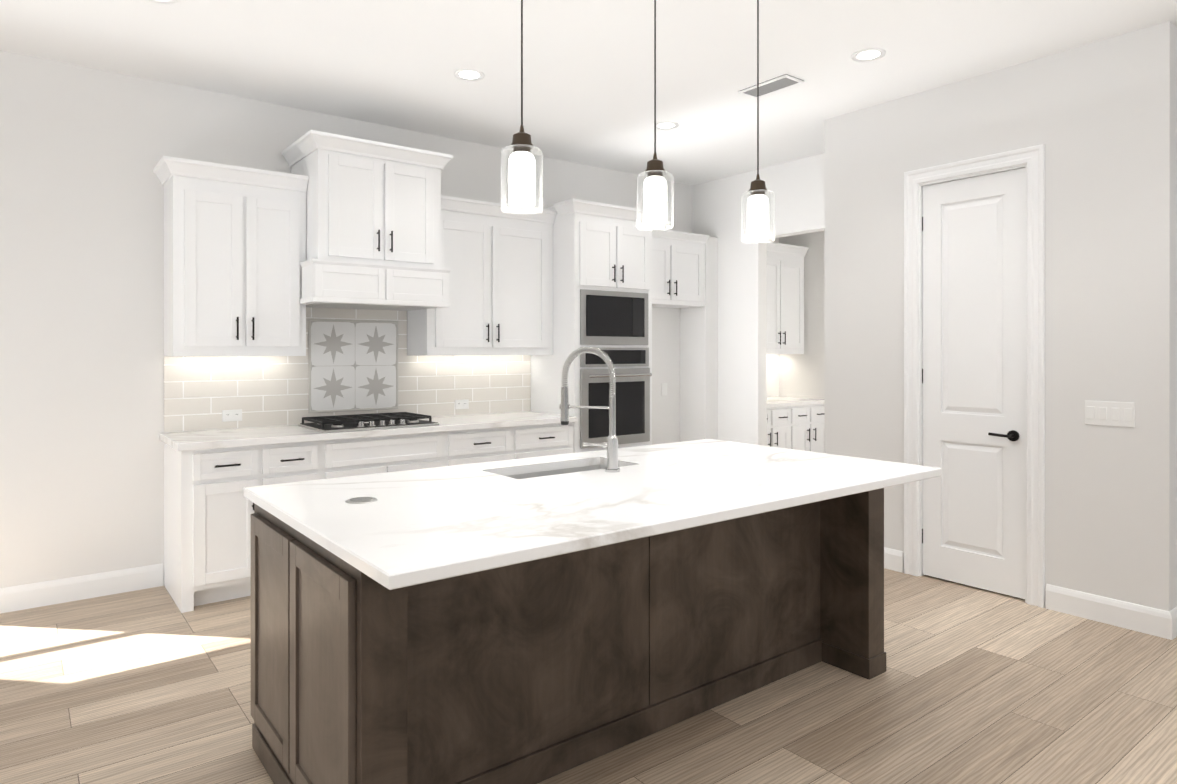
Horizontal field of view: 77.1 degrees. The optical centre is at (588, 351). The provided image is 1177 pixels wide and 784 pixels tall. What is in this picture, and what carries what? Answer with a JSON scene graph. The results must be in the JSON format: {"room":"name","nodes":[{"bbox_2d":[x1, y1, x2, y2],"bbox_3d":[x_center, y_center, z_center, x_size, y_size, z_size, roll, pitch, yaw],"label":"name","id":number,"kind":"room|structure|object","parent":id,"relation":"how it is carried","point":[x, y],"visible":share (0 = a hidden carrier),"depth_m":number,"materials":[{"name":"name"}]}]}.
{"room":"kitchen","nodes":[
{"label":"kitchen","id":0,"kind":"room"},
{"bbox_2d":[0,50,778,587],"bbox_3d":[-1.943,-0.110,4.979,10.030,3.020,0.120,0,0,-38],"label":"wall","id":1,"kind":"structure","parent":0,"point":[84,150],"depth_m":4.25,"materials":[{"name":"paint"}]},
{"bbox_2d":[0,563,163,613],"bbox_3d":[-4.209,1.335,3.141,4.196,0.132,0.015,0,0,-38],"label":"baseboard","id":2,"kind":"structure","parent":1,"relation":"attached to","point":[35,595],"depth_m":4.17,"materials":[{"name":"white wood"}]},
{"bbox_2d":[153,156,308,355],"bbox_3d":[-2.164,-0.533,4.487,0.788,1.114,0.384,0,0,-38],"label":"upper cabinet","id":3,"kind":"object","parent":1,"relation":"attached to","point":[234,246],"visible":1,"depth_m":4.35,"materials":[{"name":"white wood"}]},
{"bbox_2d":[164,307,530,432],"bbox_3d":[-1.511,0.092,5.228,2.618,0.783,0.009,0,0,-38],"label":"tile backsplash","id":4,"kind":"structure","parent":1,"relation":"attached to","point":[201,393],"depth_m":4.92,"materials":[{"name":"beige tile"}]},
{"bbox_2d":[222,409,241,421],"bbox_3d":[-2.244,0.400,4.650,0.116,0.072,0.009,0,0,-38],"label":"outlet","id":5,"kind":"object","parent":4,"relation":"attached to","point":[231,415],"visible":1,"depth_m":4.65,"materials":[{"name":"white plastic"}]},
{"bbox_2d":[308,319,397,412],"bbox_3d":[-1.623,0.095,5.129,0.632,0.632,0.012,0,0,-38],"label":"tile panel","id":6,"kind":"object","parent":4,"relation":"attached to","point":[352,365],"visible":1,"depth_m":5.12,"materials":[{"name":"white tile"}]},
{"bbox_2d":[455,399,468,408],"bbox_3d":[-0.967,0.399,5.638,0.116,0.072,0.009,0,0,-38],"label":"outlet","id":7,"kind":"object","parent":4,"relation":"attached to","point":[462,404],"visible":1,"depth_m":5.64,"materials":[{"name":"white plastic"}]},
{"bbox_2d":[282,130,452,310],"bbox_3d":[-1.460,-0.806,4.889,0.931,1.019,0.608,0,0,-38],"label":"range hood","id":8,"kind":"object","parent":1,"relation":"attached to","point":[373,225],"visible":1,"depth_m":4.64,"materials":[{"name":"white painted wood"}]},
{"bbox_2d":[407,195,556,354],"bbox_3d":[-0.783,-0.533,5.555,1.066,1.114,0.384,0,0,-38],"label":"upper cabinet","id":9,"kind":"object","parent":1,"relation":"attached to","point":[496,260],"visible":0.94,"depth_m":5.42,"materials":[{"name":"white wood"}]},
{"bbox_2d":[652,227,708,307],"bbox_3d":[0.630,-0.746,6.647,0.918,0.650,0.384,0,0,-38],"label":"upper cabinet","id":10,"kind":"object","parent":1,"relation":"attached to","point":[678,269],"visible":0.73,"depth_m":6.59,"materials":[{"name":"white wood"}]},
{"bbox_2d":[767,354,778,396],"bbox_3d":[1.586,0.253,7.625,1.202,0.458,0.008,0,0,-38],"label":"backsplash","id":11,"kind":"structure","parent":1,"relation":"attached to","point":[772,375],"depth_m":7.92,"materials":[{"name":"white tile"}]},
{"bbox_2d":[767,241,808,353],"bbox_3d":[1.824,-0.535,7.571,0.891,1.114,0.384,0,0,-38],"label":"wall cabinet","id":12,"kind":"object","parent":1,"relation":"attached to","point":[785,298],"visible":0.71,"depth_m":7.52,"materials":[{"name":"white wood"}]},
{"bbox_2d":[0,568,1176,783],"bbox_3d":[0.917,1.442,1.502,10.540,0.080,9.120,0,0,-38],"label":"floor","id":13,"kind":"structure","parent":0,"point":[970,684],"depth_m":2.91,"materials":[{"name":"brown wood"}]},
{"bbox_2d":[164,441,323,612],"bbox_3d":[-2.068,0.963,4.414,0.740,0.874,0.618,0,0,-38],"label":"base cabinet","id":14,"kind":"object","parent":13,"relation":"on","point":[208,508],"depth_m":4.09,"materials":[{"name":"white wood"}]},
{"bbox_2d":[324,432,447,478],"bbox_3d":[-1.456,0.963,4.887,0.808,0.874,0.618,0,0,-38],"label":"base cabinet","id":15,"kind":"object","parent":13,"relation":"on","point":[381,454],"depth_m":4.64,"materials":[{"name":"white wood"}]},
{"bbox_2d":[448,427,515,465],"bbox_3d":[-0.929,0.963,5.294,0.522,0.874,0.618,0,0,-38],"label":"base cabinet","id":16,"kind":"object","parent":13,"relation":"on","point":[491,444],"depth_m":5.06,"materials":[{"name":"white wood"}]},
{"bbox_2d":[516,422,573,458],"bbox_3d":[-0.506,0.962,5.621,0.548,0.874,0.618,0,0,-38],"label":"base cabinet","id":17,"kind":"object","parent":13,"relation":"on","point":[546,439],"depth_m":5.38,"materials":[{"name":"white wood"}]},
{"bbox_2d":[159,411,576,450],"bbox_3d":[-1.327,0.505,4.970,2.643,0.040,0.643,0,0,-38],"label":"countertop","id":18,"kind":"structure","parent":17,"relation":"on","point":[204,439],"depth_m":4.53,"materials":[{"name":"stone"}]},
{"bbox_2d":[298,412,439,432],"bbox_3d":[-1.448,0.456,4.875,0.765,0.056,0.520,0,0,-38],"label":"cooktop","id":19,"kind":"object","parent":18,"relation":"in","point":[336,423],"visible":1,"depth_m":4.77,"materials":[{"name":"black metal"}]},
{"bbox_2d":[243,491,885,783],"bbox_3d":[0.036,0.959,2.943,2.368,0.884,1.094,0,0,-38],"label":"kitchen island","id":20,"kind":"object","parent":13,"relation":"on","point":[533,620],"depth_m":2.46,"materials":[{"name":"brown wood"}]},
{"bbox_2d":[243,439,941,590],"bbox_3d":[0.119,0.498,2.844,2.400,0.035,1.300,0,0,-38],"label":"island countertop","id":21,"kind":"structure","parent":20,"relation":"on","point":[437,524],"depth_m":2.41,"materials":[{"name":"white stone"}]},
{"bbox_2d":[345,497,376,503],"bbox_3d":[-0.734,0.478,2.386,0.100,0.005,0.100,0,0,-38],"label":"electrical outlet","id":22,"kind":"object","parent":21,"relation":"on","point":[359,500],"visible":0.98,"depth_m":2.37,"materials":[{"name":"silver metal"}]},
{"bbox_2d":[503,463,618,478],"bbox_3d":[-0.106,0.625,3.087,0.644,0.243,0.304,0,0,-38],"label":"sink","id":23,"kind":"object","parent":21,"relation":"in","point":[570,466],"depth_m":3.23,"materials":[{"name":"silver metal"}]},
{"bbox_2d":[560,346,619,472],"bbox_3d":[0.005,0.228,3.011,0.158,0.504,0.235,0,0,-38],"label":"faucet","id":24,"kind":"object","parent":21,"relation":"on","point":[611,444],"visible":1,"depth_m":2.97,"materials":[{"name":"silver metal"}]},
{"bbox_2d":[531,198,651,452],"bbox_3d":[0.048,0.129,6.001,0.900,2.540,0.694,0,0,-38],"label":"tall cabinet","id":25,"kind":"object","parent":13,"relation":"on","point":[602,276],"visible":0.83,"depth_m":5.74,"materials":[{"name":"white painted wood"}]},
{"bbox_2d":[680,237,717,441],"bbox_3d":[1.045,0.164,7.000,0.166,2.470,0.333,0,0,-38],"label":"end panel","id":26,"kind":"object","parent":13,"relation":"on","point":[698,373],"visible":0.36,"depth_m":6.90,"materials":[{"name":"paint"}]},
{"bbox_2d":[767,404,824,452],"bbox_3d":[1.784,0.962,7.370,1.202,0.874,0.654,0,0,-38],"label":"base cabinets","id":27,"kind":"object","parent":13,"relation":"on","point":[798,427],"visible":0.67,"depth_m":7.21,"materials":[{"name":"white wood"}]},
{"bbox_2d":[767,397,824,407],"bbox_3d":[1.780,0.503,7.373,1.202,0.040,0.643,0,0,-38],"label":"countertop","id":28,"kind":"structure","parent":27,"relation":"on","point":[774,402],"depth_m":7.28,"materials":[{"name":"stone"}]},
{"bbox_2d":[0,0,1176,184],"bbox_3d":[0.917,-1.668,1.501,10.540,0.100,9.120,0,0,-38],"label":"ceiling","id":29,"kind":"structure","parent":0,"point":[588,82],"depth_m":4.03,"materials":[{"name":"paint"}]},
{"bbox_2d":[148,0,177,3],"bbox_3d":[-1.953,-1.616,3.333,0.176,0.005,0.176,0,0,-38],"label":"recessed light","id":30,"kind":"object","parent":29,"relation":"in","point":[165,1],"visible":1,"depth_m":3.40,"materials":[{"name":"white plastic"}]},
{"bbox_2d":[454,69,483,80],"bbox_3d":[-0.696,-1.616,4.305,0.176,0.005,0.176,0,0,-38],"label":"recessed light","id":31,"kind":"object","parent":29,"relation":"in","point":[469,74],"visible":1,"depth_m":4.30,"materials":[{"name":"white plastic"}]},
{"bbox_2d":[501,0,542,213],"bbox_3d":[-0.229,-1.052,2.542,0.145,1.131,0.145,0,0,-38],"label":"pendant light","id":32,"kind":"object","parent":29,"relation":"hanging from","point":[521,179],"visible":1,"depth_m":2.51,"materials":[{"name":"clear glass"}]},
{"bbox_2d":[637,0,673,230],"bbox_3d":[0.261,-1.053,2.897,0.145,1.131,0.145,0,0,-38],"label":"pendant light","id":33,"kind":"object","parent":29,"relation":"hanging from","point":[655,197],"visible":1,"depth_m":2.87,"materials":[{"name":"clear glass"}]},
{"bbox_2d":[656,121,678,129],"bbox_3d":[0.554,-1.617,5.272,0.176,0.005,0.176,0,0,-38],"label":"recessed light","id":34,"kind":"object","parent":29,"relation":"in","point":[667,125],"visible":0.96,"depth_m":5.27,"materials":[{"name":"white plastic"}]},
{"bbox_2d":[741,0,774,242],"bbox_3d":[0.743,-1.053,3.238,0.145,1.131,0.145,0,0,-38],"label":"pendant light","id":35,"kind":"object","parent":29,"relation":"hanging from","point":[757,215],"visible":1,"depth_m":3.21,"materials":[{"name":"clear glass"}]},
{"bbox_2d":[738,74,803,98],"bbox_3d":[1.107,-1.613,4.492,0.170,0.011,0.360,0,0,-38],"label":"ceiling vent","id":36,"kind":"object","parent":29,"relation":"in","point":[779,83],"visible":0.96,"depth_m":4.47,"materials":[{"name":"grey metal"}]},
{"bbox_2d":[851,48,885,61],"bbox_3d":[1.524,-1.616,4.018,0.176,0.005,0.176,0,0,-38],"label":"recessed light","id":37,"kind":"object","parent":29,"relation":"in","point":[868,54],"visible":1,"depth_m":4.02,"materials":[{"name":"white plastic"}]},
{"bbox_2d":[692,153,824,445],"bbox_3d":[1.668,-0.111,6.431,0.120,3.020,2.000,0,0,-38],"label":"wall","id":38,"kind":"structure","parent":0,"point":[797,187],"depth_m":6.65,"materials":[{"name":"paint"}]},
{"bbox_2d":[779,231,824,398],"bbox_3d":[2.684,-0.112,7.292,0.120,3.020,2.120,0,0,-38],"label":"wall","id":39,"kind":"structure","parent":0,"point":[801,375],"depth_m":7.68,"materials":[{"name":"paint"}]},
{"bbox_2d":[825,21,1176,610],"bbox_3d":[2.291,-0.110,4.416,0.120,3.020,1.950,0,0,-38],"label":"wall","id":40,"kind":"structure","parent":0,"point":[1098,119],"depth_m":3.93,"materials":[{"name":"paint"}]},
{"bbox_2d":[884,547,903,572],"bbox_3d":[1.824,1.334,4.910,0.015,0.132,0.568,0,0,-38],"label":"baseboard","id":41,"kind":"structure","parent":40,"relation":"attached to","point":[893,559],"depth_m":4.73,"materials":[{"name":"white wood"}]},
{"bbox_2d":[922,168,1024,598],"bbox_3d":[2.260,0.177,4.370,0.094,2.422,0.602,0,0,-38],"label":"door","id":42,"kind":"structure","parent":40,"relation":"in","point":[973,382],"depth_m":4.36,"materials":[{"name":"white wood"}]},
{"bbox_2d":[904,144,1044,607],"bbox_3d":[2.295,0.132,4.394,0.141,2.537,0.804,0,0,-38],"label":"door frame","id":43,"kind":"structure","parent":40,"relation":"attached to","point":[1031,160],"depth_m":4.12,"materials":[{"name":"white wood"}]},
{"bbox_2d":[1046,584,1164,637],"bbox_3d":[2.664,1.334,3.825,0.015,0.132,0.528,0,0,-38],"label":"baseboard","id":44,"kind":"structure","parent":40,"relation":"attached to","point":[1139,618],"depth_m":3.80,"materials":[{"name":"white wood"}]},
{"bbox_2d":[1085,400,1134,427],"bbox_3d":[2.685,0.317,3.801,0.010,0.125,0.215,0,0,-38],"label":"light switch","id":45,"kind":"object","parent":40,"relation":"attached to","point":[1107,413],"visible":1,"depth_m":3.79,"materials":[{"name":"white plastic"}]},
{"bbox_2d":[1165,606,1176,639],"bbox_3d":[3.765,1.334,4.314,2.355,0.132,0.015,0,0,-38],"label":"baseboard","id":46,"kind":"structure","parent":40,"relation":"attached to","point":[1170,616],"depth_m":3.60,"materials":[{"name":"white wood"}]}
]}

